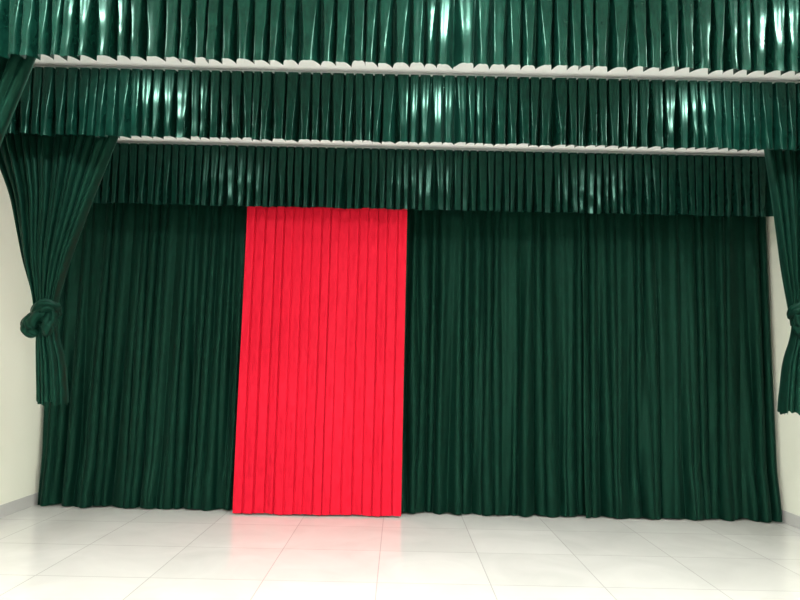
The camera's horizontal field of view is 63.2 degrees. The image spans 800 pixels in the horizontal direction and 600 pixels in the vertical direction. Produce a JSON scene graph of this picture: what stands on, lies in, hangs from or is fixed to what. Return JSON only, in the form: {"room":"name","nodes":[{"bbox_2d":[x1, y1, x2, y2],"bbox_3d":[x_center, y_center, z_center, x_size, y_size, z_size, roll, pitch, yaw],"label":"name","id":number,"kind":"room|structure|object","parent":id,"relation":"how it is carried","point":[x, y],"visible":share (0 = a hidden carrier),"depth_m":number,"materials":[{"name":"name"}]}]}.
{"room":"auditorium","nodes":[
{"label":"auditorium","id":0,"kind":"room"},
{"bbox_2d":[0,171,43,504],"bbox_3d":[-3.849,-0.344,1.365,0.150,3.810,11.660,1,-6,0],"label":"wall","id":1,"kind":"structure","parent":0,"point":[21,417],"depth_m":6.41,"materials":[{"name":"beige paint"}]},
{"bbox_2d":[0,492,37,517],"bbox_3d":[-3.806,1.492,1.172,0.012,0.120,11.660,1,-6,0],"label":"baseboard","id":2,"kind":"structure","parent":1,"relation":"attached to","point":[14,506],"depth_m":6.49,"materials":[{"name":"grey tile"}]},
{"bbox_2d":[0,503,799,599],"bbox_3d":[0.085,1.683,1.161,8.100,0.100,11.960,1,-6,0],"label":"floor","id":3,"kind":"structure","parent":0,"point":[57,551],"depth_m":5.18,"materials":[{"name":"tile"}]},
{"bbox_2d":[34,54,799,154],"bbox_3d":[0.166,-2.205,1.569,8.100,0.100,11.960,1,-6,0],"label":"ceiling","id":4,"kind":"structure","parent":0,"point":[102,60],"depth_m":5.04,"materials":[{"name":"white paint"}]},
{"bbox_2d":[0,54,35,145],"bbox_3d":[-2.787,-0.645,3.866,1.359,2.625,0.274,1,-6,2],"label":"curtain","id":5,"kind":"object","parent":4,"relation":"hanging from","point":[15,71],"visible":0.44,"depth_m":3.92,"materials":[{"name":"fabric"}]},
{"bbox_2d":[0,133,117,405],"bbox_3d":[-2.820,-0.503,5.128,1.362,2.644,0.284,1,-6,0],"label":"curtain","id":6,"kind":"object","parent":4,"relation":"hanging from","point":[52,183],"visible":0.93,"depth_m":5.10,"materials":[{"name":"fabric"}]},
{"bbox_2d":[38,203,246,510],"bbox_3d":[-2.679,0.268,6.932,2.146,3.795,0.189,1,-6,0],"label":"stage curtain","id":7,"kind":"object","parent":4,"relation":"hanging from","point":[151,301],"visible":0.78,"depth_m":6.91,"materials":[{"name":"fabric"}]},
{"bbox_2d":[232,206,406,516],"bbox_3d":[-0.799,0.284,6.746,1.698,3.787,0.058,1,-6,0],"label":"stage curtain","id":8,"kind":"object","parent":4,"relation":"hanging from","point":[319,426],"visible":0.84,"depth_m":6.70,"materials":[{"name":"fabric"}]},
{"bbox_2d":[0,0,799,74],"bbox_3d":[0.151,-1.627,3.766,7.746,0.590,0.110,1,-6,0],"label":"curtain valance","id":9,"kind":"object","parent":4,"relation":"hanging from","point":[751,36],"visible":1,"depth_m":3.72,"materials":[{"name":"fabric"}]},
{"bbox_2d":[5,65,799,151],"bbox_3d":[0.151,-1.491,5.059,7.740,0.590,0.110,1,-6,0],"label":"curtain valance","id":10,"kind":"object","parent":4,"relation":"hanging from","point":[98,101],"visible":0.99,"depth_m":5.02,"materials":[{"name":"fabric"}]},
{"bbox_2d":[92,141,773,217],"bbox_3d":[0.155,-1.261,6.764,7.658,0.689,0.110,1,-6,0],"label":"curtain valance","id":11,"kind":"object","parent":4,"relation":"hanging from","point":[156,173],"visible":0.88,"depth_m":6.72,"materials":[{"name":"fabric"}]},
{"bbox_2d":[118,136,763,153],"bbox_3d":[0.199,-1.600,6.669,7.530,0.034,0.050,1,-6,0],"label":"track","id":12,"kind":"object","parent":4,"relation":"attached to","point":[144,138],"visible":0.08,"depth_m":6.64,"materials":[{"name":"white metal"}]},
{"bbox_2d":[401,209,585,516],"bbox_3d":[1.019,0.346,6.949,1.993,3.794,0.194,1,-6,0],"label":"stage curtain","id":13,"kind":"object","parent":4,"relation":"hanging from","point":[493,387],"visible":0.83,"depth_m":6.92,"materials":[{"name":"fabric"}]},
{"bbox_2d":[581,213,781,522],"bbox_3d":[2.953,0.386,6.928,2.021,3.795,0.199,1,-6,0],"label":"stage curtain","id":14,"kind":"object","parent":4,"relation":"hanging from","point":[679,417],"visible":0.88,"depth_m":6.91,"materials":[{"name":"fabric"}]},
{"bbox_2d":[764,149,799,414],"bbox_3d":[3.419,-0.394,5.128,1.095,2.602,0.274,1,-6,0],"label":"curtain","id":15,"kind":"object","parent":4,"relation":"hanging from","point":[783,167],"visible":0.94,"depth_m":5.11,"materials":[{"name":"fabric"}]},
{"bbox_2d":[766,216,799,515],"bbox_3d":[4.100,-0.178,1.365,0.150,3.810,11.660,1,-6,0],"label":"wall","id":16,"kind":"structure","parent":0,"point":[787,426],"depth_m":6.82,"materials":[{"name":"beige paint"}]},
{"bbox_2d":[782,510,799,528],"bbox_3d":[3.980,1.655,1.172,0.012,0.120,11.660,1,-6,0],"label":"baseboard","id":17,"kind":"structure","parent":16,"relation":"attached to","point":[791,519],"depth_m":6.58,"materials":[{"name":"grey tile"}]}
]}

